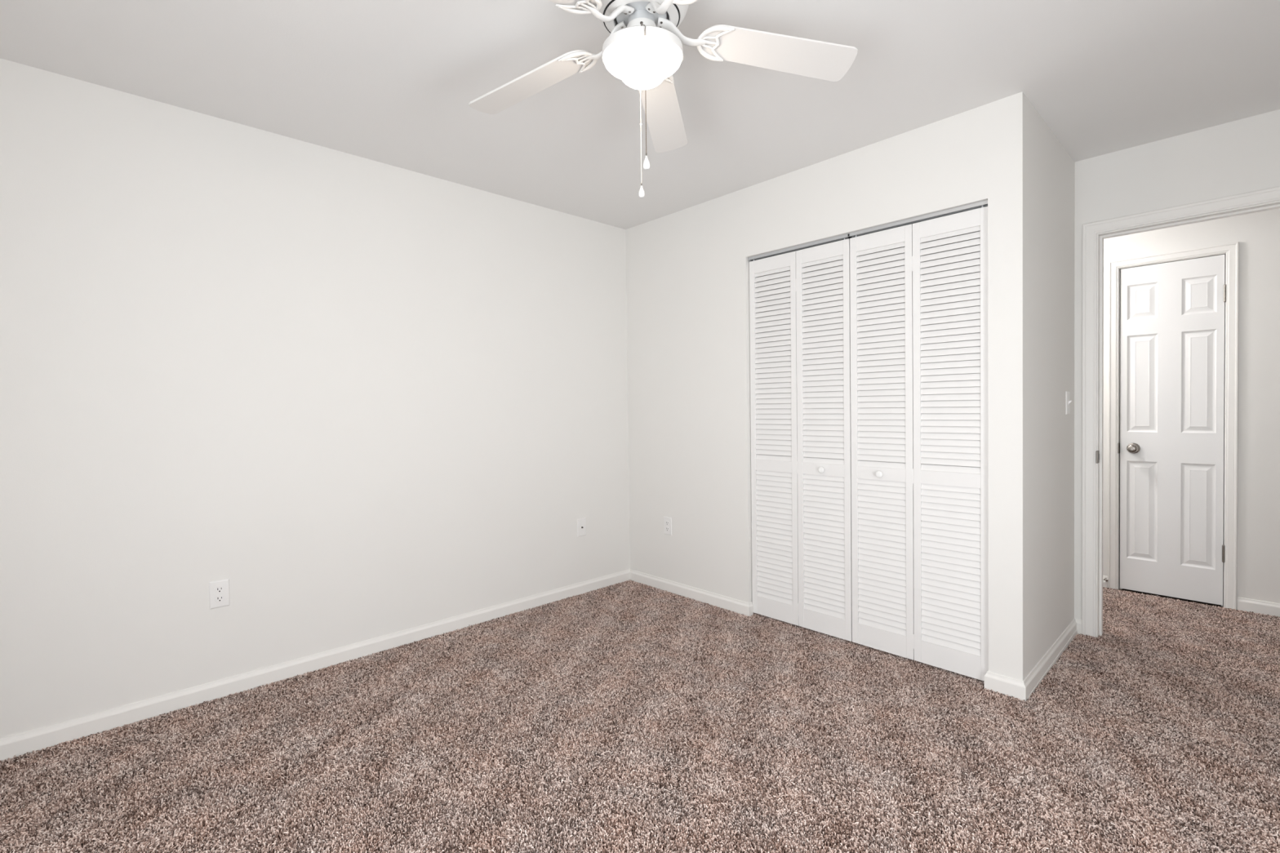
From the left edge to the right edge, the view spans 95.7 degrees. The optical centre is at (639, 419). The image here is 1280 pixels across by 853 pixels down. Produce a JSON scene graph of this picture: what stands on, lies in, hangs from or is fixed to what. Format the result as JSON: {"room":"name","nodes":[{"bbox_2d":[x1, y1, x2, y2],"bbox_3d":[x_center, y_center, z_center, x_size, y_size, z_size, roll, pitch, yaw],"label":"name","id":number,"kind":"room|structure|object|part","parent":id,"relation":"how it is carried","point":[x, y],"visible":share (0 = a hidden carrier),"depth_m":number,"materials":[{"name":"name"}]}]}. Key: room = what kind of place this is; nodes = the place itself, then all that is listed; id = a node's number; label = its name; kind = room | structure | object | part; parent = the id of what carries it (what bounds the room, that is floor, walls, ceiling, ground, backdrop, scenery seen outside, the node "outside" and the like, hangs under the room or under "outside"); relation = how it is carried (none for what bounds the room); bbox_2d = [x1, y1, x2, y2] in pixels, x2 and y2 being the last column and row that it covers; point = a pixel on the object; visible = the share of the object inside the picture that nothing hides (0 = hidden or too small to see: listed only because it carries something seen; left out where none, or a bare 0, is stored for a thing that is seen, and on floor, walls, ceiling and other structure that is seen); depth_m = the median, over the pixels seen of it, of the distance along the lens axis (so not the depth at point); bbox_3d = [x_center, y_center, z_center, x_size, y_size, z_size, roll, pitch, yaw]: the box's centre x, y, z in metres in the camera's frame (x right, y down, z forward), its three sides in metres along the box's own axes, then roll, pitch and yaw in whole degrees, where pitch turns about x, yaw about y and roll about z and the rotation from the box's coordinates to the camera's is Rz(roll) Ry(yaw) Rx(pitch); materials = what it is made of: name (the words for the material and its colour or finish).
{"room":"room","nodes":[
{"label":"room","id":0,"kind":"room"},
{"bbox_2d":[0,57,630,738],"bbox_3d":[-1.109,-0.063,3.150,4.700,2.450,0.110,-2,1,-43],"label":"wall","id":1,"kind":"structure","parent":0,"point":[366,398],"depth_m":2.54,"materials":[{"name":"paint"}]},
{"bbox_2d":[208,578,230,608],"bbox_3d":[-1.774,0.738,2.445,0.070,0.115,0.008,-2,1,-43],"label":"power outlet","id":2,"kind":"object","parent":1,"relation":"attached to","point":[219,590],"visible":1,"depth_m":2.44,"materials":[{"name":"white plastic"}]},
{"bbox_2d":[214,595,224,602],"bbox_3d":[-1.773,0.758,2.444,0.034,0.028,0.003,-2,1,-43],"label":"receptacle","id":3,"kind":"object","parent":2,"relation":"attached to","point":[218,598],"depth_m":2.44,"materials":[{"name":"white plastic"}]},
{"bbox_2d":[214,586,224,593],"bbox_3d":[-1.773,0.719,2.443,0.034,0.028,0.003,-2,1,-43],"label":"receptacle","id":4,"kind":"object","parent":2,"relation":"attached to","point":[218,589],"depth_m":2.44,"materials":[{"name":"white plastic"}]},
{"bbox_2d":[0,568,630,760],"bbox_3d":[-1.372,1.131,2.824,3.600,0.080,0.013,-2,1,-43],"label":"baseboard","id":5,"kind":"structure","parent":1,"relation":"attached to","point":[39,739],"depth_m":2.55,"materials":[{"name":"white paint"}]},
{"bbox_2d":[577,517,586,537],"bbox_3d":[-0.376,0.705,3.764,0.070,0.115,0.014,-2,1,-43],"label":"cable plate","id":6,"kind":"object","parent":1,"relation":"attached to","point":[581,523],"visible":1,"depth_m":3.76,"materials":[{"name":"white plastic"}]},
{"bbox_2d":[0,0,1279,229],"bbox_3d":[0.796,-1.350,1.944,5.861,0.120,4.470,-2,1,-43],"label":"ceiling","id":7,"kind":"structure","parent":0,"point":[393,82],"depth_m":2.17,"materials":[{"name":"white paint"}]},
{"bbox_2d":[468,0,857,197],"bbox_3d":[-0.028,-0.967,1.612,1.157,0.614,1.207,-2,1,-43],"label":"ceiling fan","id":8,"kind":"object","parent":7,"relation":"hanging from","point":[643,49],"visible":1,"depth_m":1.66,"materials":[{"name":"white wood"}]},
{"bbox_3d":[-0.343,-1.062,1.833,0.455,0.006,0.128,-8,8,29],"label":"fan blade","id":9,"kind":"part","parent":8,"relation":"part of","materials":[{"name":"white wood"}]},
{"bbox_3d":[-0.285,-1.055,1.369,0.455,0.006,0.128,-10,18,-42],"label":"fan blade","id":10,"kind":"part","parent":8,"relation":"part of","materials":[{"name":"white wood"}]},
{"bbox_3d":[0.003,-0.868,1.765,0.003,0.315,0.003,-2,1,-43],"label":"pull chain","id":11,"kind":"part","parent":8,"relation":"part of","materials":[{"name":"beige"}]},
{"bbox_3d":[0.005,-0.695,1.768,0.018,0.036,0.018,-2,1,-43],"label":"chain pull","id":12,"kind":"part","parent":8,"relation":"part of","materials":[{"name":"white plastic"}]},
{"bbox_3d":[0.008,-0.994,1.643,0.220,0.088,0.220,-2,1,-43],"label":"lamp shade","id":13,"kind":"part","parent":8,"relation":"part of","materials":[{"name":"white glass"}]},
{"bbox_3d":[0.015,-0.860,1.525,0.003,0.334,0.003,-2,1,-43],"label":"pull chain","id":14,"kind":"part","parent":8,"relation":"part of","materials":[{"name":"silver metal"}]},
{"bbox_3d":[0.017,-0.677,1.529,0.018,0.036,0.018,-2,1,-43],"label":"chain pull","id":15,"kind":"part","parent":8,"relation":"part of","materials":[{"name":"white plastic"}]},
{"bbox_3d":[0.081,-1.071,2.030,0.128,0.006,0.455,-11,-7,10],"label":"fan blade","id":16,"kind":"part","parent":8,"relation":"part of","materials":[{"name":"white wood"}]},
{"bbox_3d":[0.399,-1.069,1.689,0.455,0.006,0.128,6,-11,-7],"label":"fan blade","id":17,"kind":"part","parent":8,"relation":"part of","materials":[{"name":"white wood"}]},
{"bbox_2d":[0,588,1279,852],"bbox_3d":[0.827,1.219,1.989,5.861,0.120,4.470,-2,1,-43],"label":"floor","id":18,"kind":"structure","parent":0,"point":[1122,589],"depth_m":1.80,"materials":[{"name":"brown carpet"}]},
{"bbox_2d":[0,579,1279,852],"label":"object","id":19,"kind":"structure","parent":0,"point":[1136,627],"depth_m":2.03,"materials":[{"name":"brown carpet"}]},
{"bbox_2d":[626,91,1029,680],"bbox_3d":[0.764,-0.087,3.222,0.100,2.450,2.362,-2,1,-43],"label":"wall","id":20,"kind":"structure","parent":0,"point":[687,270],"depth_m":3.31,"materials":[{"name":"paint"}]},
{"bbox_2d":[663,516,671,535],"bbox_3d":[0.181,0.699,3.784,0.008,0.115,0.070,-2,1,-43],"label":"power outlet","id":21,"kind":"object","parent":20,"relation":"attached to","point":[667,521],"visible":1,"depth_m":3.78,"materials":[{"name":"white plastic"}]},
{"bbox_2d":[630,568,753,617],"bbox_3d":[0.287,1.095,3.698,0.037,0.080,1.025,-2,1,-43],"label":"baseboard","id":22,"kind":"structure","parent":20,"relation":"attached to","point":[741,607],"depth_m":3.61,"materials":[{"name":"white paint"}]},
{"bbox_2d":[749,238,852,641],"bbox_3d":[0.844,0.110,3.112,0.052,2.016,0.600,-2,1,-43],"label":"bifold door","id":23,"kind":"structure","parent":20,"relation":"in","point":[801,504],"depth_m":3.09,"materials":[{"name":"white paint"}]},
{"bbox_3d":[0.749,0.109,3.229,0.028,2.016,0.299,-2,1,-43],"label":"door","id":24,"kind":"part","parent":23,"relation":"part of","materials":[{"name":"white paint"}]},
{"bbox_3d":[0.940,0.263,2.996,0.025,0.034,0.034,-2,1,-43],"label":"door knob","id":25,"kind":"part","parent":23,"relation":"part of","materials":[{"name":"white plastic"}]},
{"bbox_3d":[0.956,0.110,3.011,0.028,2.016,0.299,-2,1,-43],"label":"door","id":26,"kind":"part","parent":23,"relation":"part of","materials":[{"name":"white paint"}]},
{"bbox_2d":[747,200,987,261],"bbox_3d":[1.048,-0.906,2.874,0.032,0.029,1.224,-2,1,-43],"label":"track","id":27,"kind":"object","parent":20,"relation":"attached to","point":[984,203],"visible":0.96,"depth_m":2.77,"materials":[{"name":"silver metal"}]},
{"bbox_2d":[849,206,988,681],"bbox_3d":[1.264,0.113,2.668,0.052,2.016,0.613,-2,1,-43],"label":"bifold door","id":28,"kind":"structure","parent":27,"relation":"hanging from","point":[920,531],"depth_m":2.65,"materials":[{"name":"white paint"}]},
{"bbox_3d":[1.148,0.265,2.776,0.025,0.034,0.034,-2,1,-43],"label":"door knob","id":29,"kind":"part","parent":28,"relation":"part of","materials":[{"name":"white plastic"}]},
{"bbox_3d":[1.165,0.112,2.791,0.028,2.016,0.299,-2,1,-43],"label":"door","id":30,"kind":"part","parent":28,"relation":"part of","materials":[{"name":"white paint"}]},
{"bbox_3d":[1.376,0.113,2.567,0.028,2.016,0.311,-2,1,-43],"label":"door","id":31,"kind":"part","parent":28,"relation":"part of","materials":[{"name":"white paint"}]},
{"bbox_2d":[984,670,1026,702],"bbox_3d":[1.516,1.103,2.400,0.037,0.080,0.150,-2,1,-43],"label":"baseboard","id":32,"kind":"structure","parent":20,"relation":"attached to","point":[1015,688],"depth_m":2.39,"materials":[{"name":"white paint"}]},
{"bbox_2d":[755,109,1279,619],"bbox_3d":[2.135,-0.104,3.220,0.110,2.450,4.470,-2,1,-43],"label":"wall","id":33,"kind":"structure","parent":0,"point":[1241,156],"depth_m":2.80,"materials":[{"name":"paint"}]},
{"bbox_2d":[1075,618,1081,634],"bbox_3d":[2.280,1.083,3.014,0.013,0.080,0.036,-2,1,-43],"label":"baseboard","id":34,"kind":"structure","parent":33,"relation":"attached to","point":[1078,622],"depth_m":3.01,"materials":[{"name":"white paint"}]},
{"bbox_2d":[1081,186,1279,637],"bbox_3d":[2.629,0.065,2.704,0.144,2.119,0.888,-2,1,-43],"label":"trim","id":35,"kind":"structure","parent":33,"relation":"attached to","point":[1094,233],"depth_m":2.95,"materials":[{"name":"white paint"}]},
{"bbox_3d":[2.332,0.193,2.952,0.046,0.064,0.008,-2,1,-43],"label":"strike plate","id":36,"kind":"part","parent":35,"relation":"part of","materials":[{"name":"silver metal"}]},
{"bbox_2d":[1029,101,1075,672],"bbox_3d":[1.901,-0.092,2.741,0.890,2.450,0.100,-2,1,-43],"label":"wall","id":37,"kind":"structure","parent":0,"point":[1051,168],"depth_m":2.65,"materials":[{"name":"paint"}]},
{"bbox_2d":[1022,618,1077,701],"bbox_3d":[1.914,1.093,2.682,1.003,0.080,0.016,-2,1,-43],"label":"baseboard","id":38,"kind":"structure","parent":37,"relation":"attached to","point":[1041,669],"depth_m":2.62,"materials":[{"name":"white paint"}]},
{"bbox_2d":[1065,391,1071,414],"bbox_3d":[2.141,-0.081,2.887,0.070,0.115,0.018,-2,1,-43],"label":"light switch","id":39,"kind":"object","parent":37,"relation":"attached to","point":[1068,393],"visible":1,"depth_m":2.88,"materials":[{"name":"white plastic"}]},
{"bbox_2d":[1102,208,1279,603],"bbox_3d":[3.294,-0.123,3.526,0.110,2.450,3.100,-2,1,-43],"label":"wall","id":40,"kind":"structure","parent":0,"point":[1257,233],"depth_m":3.27,"materials":[{"name":"paint"}]},
{"bbox_2d":[1102,575,1107,587],"bbox_3d":[2.614,1.058,4.191,0.013,0.080,1.209,-2,1,-43],"label":"baseboard","id":41,"kind":"structure","parent":40,"relation":"attached to","point":[1105,584],"depth_m":3.76,"materials":[{"name":"white paint"}]},
{"bbox_2d":[1102,577,1108,583],"bbox_3d":[2.992,1.042,3.726,0.078,0.022,0.022,-2,1,-43],"label":"door stop","id":42,"kind":"object","parent":40,"relation":"attached to","point":[1105,580],"visible":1,"depth_m":3.73,"materials":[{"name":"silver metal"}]},
{"bbox_2d":[1120,254,1226,605],"bbox_3d":[3.217,0.068,3.515,0.103,2.038,0.474,-2,1,-43],"label":"door","id":43,"kind":"structure","parent":40,"relation":"in","point":[1172,357],"depth_m":3.52,"materials":[{"name":"white paint"}]},
{"bbox_3d":[3.089,0.185,3.632,0.064,0.067,0.067,-2,1,-43],"label":"knob","id":44,"kind":"part","parent":43,"relation":"part of","materials":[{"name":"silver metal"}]},
{"bbox_2d":[1107,241,1239,609],"bbox_3d":[3.256,0.046,3.559,0.127,2.111,0.581,-2,1,-43],"label":"trim","id":45,"kind":"structure","parent":40,"relation":"attached to","point":[1231,251],"depth_m":3.39,"materials":[{"name":"white paint"}]},
{"bbox_3d":[3.066,0.186,3.709,0.043,0.066,0.007,-2,1,-43],"label":"strike plate","id":46,"kind":"part","parent":45,"relation":"part of","materials":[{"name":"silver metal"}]},
{"bbox_2d":[1236,596,1279,617],"bbox_3d":[3.880,1.066,2.854,0.013,0.080,1.308,-2,1,-43],"label":"baseboard","id":47,"kind":"structure","parent":40,"relation":"attached to","point":[1248,605],"depth_m":3.26,"materials":[{"name":"white paint"}]}
]}

